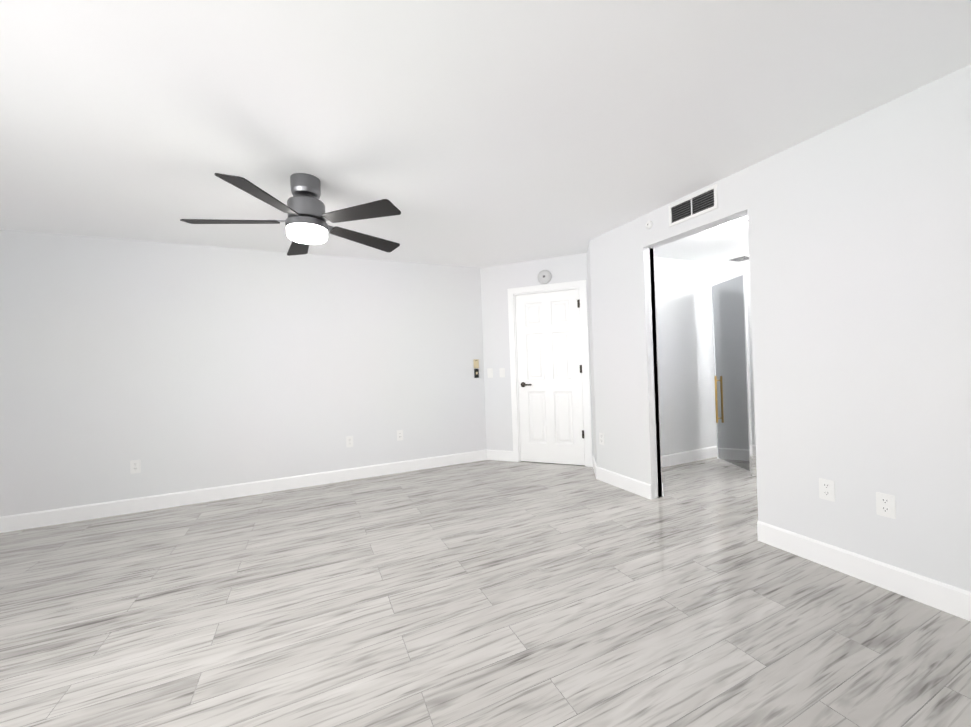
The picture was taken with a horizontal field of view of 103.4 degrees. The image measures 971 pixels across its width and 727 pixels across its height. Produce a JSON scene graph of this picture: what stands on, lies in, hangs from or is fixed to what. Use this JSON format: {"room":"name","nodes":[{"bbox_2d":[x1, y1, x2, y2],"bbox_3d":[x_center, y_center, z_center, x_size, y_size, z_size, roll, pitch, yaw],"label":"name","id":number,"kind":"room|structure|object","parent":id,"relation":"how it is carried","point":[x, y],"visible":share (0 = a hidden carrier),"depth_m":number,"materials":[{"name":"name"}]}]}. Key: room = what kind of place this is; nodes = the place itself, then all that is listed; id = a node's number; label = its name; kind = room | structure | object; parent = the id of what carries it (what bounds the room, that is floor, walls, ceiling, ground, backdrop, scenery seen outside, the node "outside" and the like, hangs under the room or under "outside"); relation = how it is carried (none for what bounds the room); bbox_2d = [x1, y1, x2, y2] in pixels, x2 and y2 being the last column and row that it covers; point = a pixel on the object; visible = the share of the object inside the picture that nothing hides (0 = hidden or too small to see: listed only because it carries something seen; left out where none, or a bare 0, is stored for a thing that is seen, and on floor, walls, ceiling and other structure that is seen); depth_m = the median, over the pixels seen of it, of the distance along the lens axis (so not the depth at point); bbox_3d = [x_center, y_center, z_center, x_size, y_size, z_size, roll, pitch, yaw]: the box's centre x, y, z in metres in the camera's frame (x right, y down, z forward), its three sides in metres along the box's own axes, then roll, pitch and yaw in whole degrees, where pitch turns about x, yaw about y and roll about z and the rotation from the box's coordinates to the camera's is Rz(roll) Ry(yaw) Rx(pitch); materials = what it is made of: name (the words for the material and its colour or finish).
{"room":"empty bedroom","nodes":[
{"label":"empty bedroom","id":0,"kind":"room"},
{"bbox_2d":[0,230,486,516],"bbox_3d":[-2.270,0.079,3.828,5.013,2.400,0.120,-2,0,-25],"label":"wall","id":1,"kind":"structure","parent":0,"point":[173,367],"depth_m":3.63,"materials":[{"name":"paint"}]},
{"bbox_2d":[130,460,140,473],"bbox_3d":[-3.080,0.908,3.372,0.070,0.115,0.008,-2,0,-25],"label":"electrical outlet","id":2,"kind":"object","parent":1,"relation":"attached to","point":[135,466],"visible":1,"depth_m":3.37,"materials":[{"name":"white plastic"}]},
{"bbox_2d":[0,449,513,532],"bbox_3d":[-1.999,1.208,3.719,5.044,0.125,0.270,-2,0,-25],"label":"baseboard","id":3,"kind":"structure","parent":1,"relation":"attached to","point":[23,521],"depth_m":3.64,"materials":[{"name":"white wood"}]},
{"bbox_2d":[346,436,352,446],"bbox_3d":[-1.459,0.841,4.117,0.070,0.115,0.008,-2,0,-25],"label":"electrical outlet","id":4,"kind":"object","parent":1,"relation":"attached to","point":[349,441],"visible":1,"depth_m":4.12,"materials":[{"name":"white plastic"}]},
{"bbox_2d":[397,430,402,440],"bbox_3d":[-0.969,0.814,4.343,0.070,0.115,0.008,-2,0,-25],"label":"electrical outlet","id":5,"kind":"object","parent":1,"relation":"attached to","point":[399,435],"visible":1,"depth_m":4.34,"materials":[{"name":"white plastic"}]},
{"bbox_2d":[473,359,478,377],"bbox_3d":[-0.119,0.062,4.736,0.068,0.224,0.025,-2,0,-25],"label":"switch","id":6,"kind":"object","parent":1,"relation":"attached to","point":[476,365],"visible":1,"depth_m":4.73,"materials":[{"name":"beige plastic"}]},
{"bbox_2d":[0,456,970,726],"bbox_3d":[1.393,1.191,2.564,10.900,0.080,5.800,-2,0,-25],"label":"floor","id":7,"kind":"structure","parent":0,"point":[502,594],"depth_m":1.81,"materials":[{"name":"grey laminate"}]},
{"bbox_2d":[0,0,970,267],"bbox_3d":[-0.783,-1.215,1.605,6.300,0.080,5.800,-2,0,-25],"label":"ceiling","id":8,"kind":"structure","parent":0,"point":[478,132],"depth_m":1.77,"materials":[{"name":"paint"}]},
{"bbox_2d":[180,173,400,255],"bbox_3d":[-1.159,-0.972,2.444,1.299,0.378,1.282,-2,0,-25],"label":"fan","id":9,"kind":"object","parent":8,"relation":"hanging from","point":[306,224],"visible":1,"depth_m":2.33,"materials":[{"name":"grey metal"}]},
{"bbox_2d":[480,253,593,455],"bbox_3d":[0.617,-0.022,4.592,1.459,2.400,0.120,-2,0,23],"label":"wall","id":10,"kind":"structure","parent":0,"point":[497,281],"depth_m":4.70,"materials":[{"name":"paint"}]},
{"bbox_2d":[487,368,492,377],"bbox_3d":[0.057,0.118,4.756,0.070,0.115,0.012,-2,0,23],"label":"light switch","id":11,"kind":"object","parent":10,"relation":"attached to","point":[490,372],"visible":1,"depth_m":4.75,"materials":[{"name":"white plastic"}]},
{"bbox_2d":[499,368,504,376],"bbox_3d":[0.204,0.113,4.695,0.070,0.115,0.012,-2,0,23],"label":"light switch","id":12,"kind":"object","parent":10,"relation":"attached to","point":[502,372],"visible":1,"depth_m":4.69,"materials":[{"name":"white plastic"}]},
{"bbox_2d":[538,270,551,283],"bbox_3d":[0.685,-1.010,4.462,0.164,0.164,0.042,-2,0,23],"label":"smoke detector","id":13,"kind":"object","parent":10,"relation":"attached to","point":[544,276],"visible":1,"depth_m":4.44,"materials":[{"name":"grey plastic"}]},
{"bbox_2d":[507,280,592,466],"bbox_3d":[0.758,0.126,4.527,0.930,2.095,0.136,-2,0,23],"label":"door frame","id":14,"kind":"structure","parent":10,"relation":"attached to","point":[580,285],"depth_m":4.42,"materials":[{"name":"white wood"}]},
{"bbox_2d":[515,289,584,464],"bbox_3d":[0.743,0.166,4.478,0.762,1.999,0.090,-2,0,23],"label":"door","id":15,"kind":"structure","parent":10,"relation":"in","point":[550,377],"depth_m":4.48,"materials":[{"name":"white paint"},{"name":"wood"},{"name":"dark bronze"}]},
{"bbox_2d":[587,244,596,463],"bbox_3d":[1.199,-0.042,4.113,0.120,2.400,0.547,-2,0,11],"label":"wall","id":16,"kind":"structure","parent":0,"point":[591,354],"depth_m":4.06,"materials":[{"name":"paint"}]},
{"bbox_2d":[649,248,661,497],"bbox_3d":[1.323,-0.047,3.576,0.050,2.400,0.640,-2,0,-25],"label":"wall","id":17,"kind":"structure","parent":0,"point":[656,368],"depth_m":3.29,"materials":[{"name":"paint"}]},
{"bbox_2d":[654,257,729,455],"bbox_3d":[2.160,-0.076,4.379,2.150,2.400,0.120,-2,0,-25],"label":"wall","id":18,"kind":"structure","parent":0,"point":[685,355],"depth_m":4.37,"materials":[{"name":"paint"}]},
{"bbox_2d":[661,446,716,467],"bbox_3d":[2.174,1.062,4.293,2.030,0.125,0.014,-2,0,-25],"label":"baseboard","id":19,"kind":"structure","parent":18,"relation":"attached to","point":[708,452],"depth_m":4.34,"materials":[{"name":"white wood"}]},
{"bbox_2d":[711,273,752,475],"bbox_3d":[2.594,0.109,4.054,0.282,2.000,0.531,-2,0,-25],"label":"mirrored closet door","id":20,"kind":"structure","parent":18,"relation":"in","point":[731,372],"depth_m":4.01,"materials":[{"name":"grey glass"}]},
{"bbox_2d":[654,216,748,265],"bbox_3d":[3.814,-1.275,4.140,5.030,0.080,1.970,-2,0,-25],"label":"ceiling","id":21,"kind":"structure","parent":0,"point":[721,244],"depth_m":3.87,"materials":[{"name":"paint"}]},
{"bbox_2d":[727,220,747,227],"bbox_3d":[2.115,-1.169,3.210,0.150,0.012,0.150,-2,0,-25],"label":"recessed light","id":22,"kind":"object","parent":21,"relation":"in","point":[738,223],"visible":0.92,"depth_m":3.19,"materials":[{"name":"white plastic"}]},
{"bbox_2d":[726,255,748,261],"bbox_3d":[2.931,-1.198,4.378,0.240,0.011,0.220,-2,0,-25],"label":"ceiling vent","id":23,"kind":"object","parent":21,"relation":"in","point":[740,258],"visible":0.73,"depth_m":4.37,"materials":[{"name":"white metal"}]},
{"bbox_2d":[730,261,755,444],"bbox_3d":[3.201,-0.112,4.544,0.120,2.400,0.450,-2,0,-25],"label":"wall","id":24,"kind":"structure","parent":0,"point":[738,269],"depth_m":4.54,"materials":[{"name":"paint"}]},
{"bbox_2d":[752,445,755,455],"bbox_3d":[3.180,1.027,4.515,0.014,0.125,0.390,-2,0,-25],"label":"baseboard","id":25,"kind":"structure","parent":24,"relation":"attached to","point":[753,446],"depth_m":4.52,"materials":[{"name":"white wood"}]},
{"bbox_2d":[589,64,970,591],"bbox_3d":[1.976,-0.070,2.062,0.120,2.400,4.004,-2,0,-25],"label":"wall","id":26,"kind":"structure","parent":0,"point":[859,234],"depth_m":2.02,"materials":[{"name":"paint"}]},
{"bbox_2d":[599,433,604,444],"bbox_3d":[1.146,0.743,3.776,0.008,0.115,0.070,-2,0,-25],"label":"electrical outlet","id":27,"kind":"object","parent":26,"relation":"attached to","point":[601,439],"visible":1,"depth_m":3.77,"materials":[{"name":"white plastic"}]},
{"bbox_2d":[608,470,663,496],"bbox_3d":[1.397,1.089,3.575,0.018,0.125,0.610,-2,0,-25],"label":"baseboard","id":28,"kind":"structure","parent":26,"relation":"attached to","point":[641,487],"depth_m":3.42,"materials":[{"name":"white wood"}]},
{"bbox_2d":[645,221,652,228],"bbox_3d":[1.350,-1.149,3.171,0.022,0.064,0.064,-2,0,-25],"label":"detector","id":29,"kind":"object","parent":26,"relation":"attached to","point":[649,224],"visible":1,"depth_m":3.16,"materials":[{"name":"white plastic"}]},
{"bbox_2d":[668,184,717,226],"bbox_3d":[1.518,-1.153,2.820,0.010,0.165,0.390,-2,0,-25],"label":"air vent","id":30,"kind":"object","parent":26,"relation":"in","point":[695,205],"visible":1,"depth_m":2.80,"materials":[{"name":"white metal"}]},
{"bbox_2d":[819,478,834,501],"bbox_3d":[1.899,0.703,2.134,0.008,0.115,0.070,-2,0,-25],"label":"electrical outlet","id":31,"kind":"object","parent":26,"relation":"attached to","point":[826,489],"visible":1,"depth_m":2.13,"materials":[{"name":"white plastic"}]},
{"bbox_2d":[757,521,970,620],"bbox_3d":[2.239,1.058,1.414,0.014,0.125,2.320,-2,0,-25],"label":"baseboard","id":32,"kind":"structure","parent":26,"relation":"attached to","point":[948,598],"depth_m":1.95,"materials":[{"name":"white wood"}]},
{"bbox_2d":[876,492,895,518],"bbox_3d":[2.000,0.709,1.915,0.008,0.115,0.070,-2,0,-25],"label":"electrical outlet","id":33,"kind":"object","parent":26,"relation":"attached to","point":[885,505],"visible":1,"depth_m":1.91,"materials":[{"name":"white plastic"}]}
]}

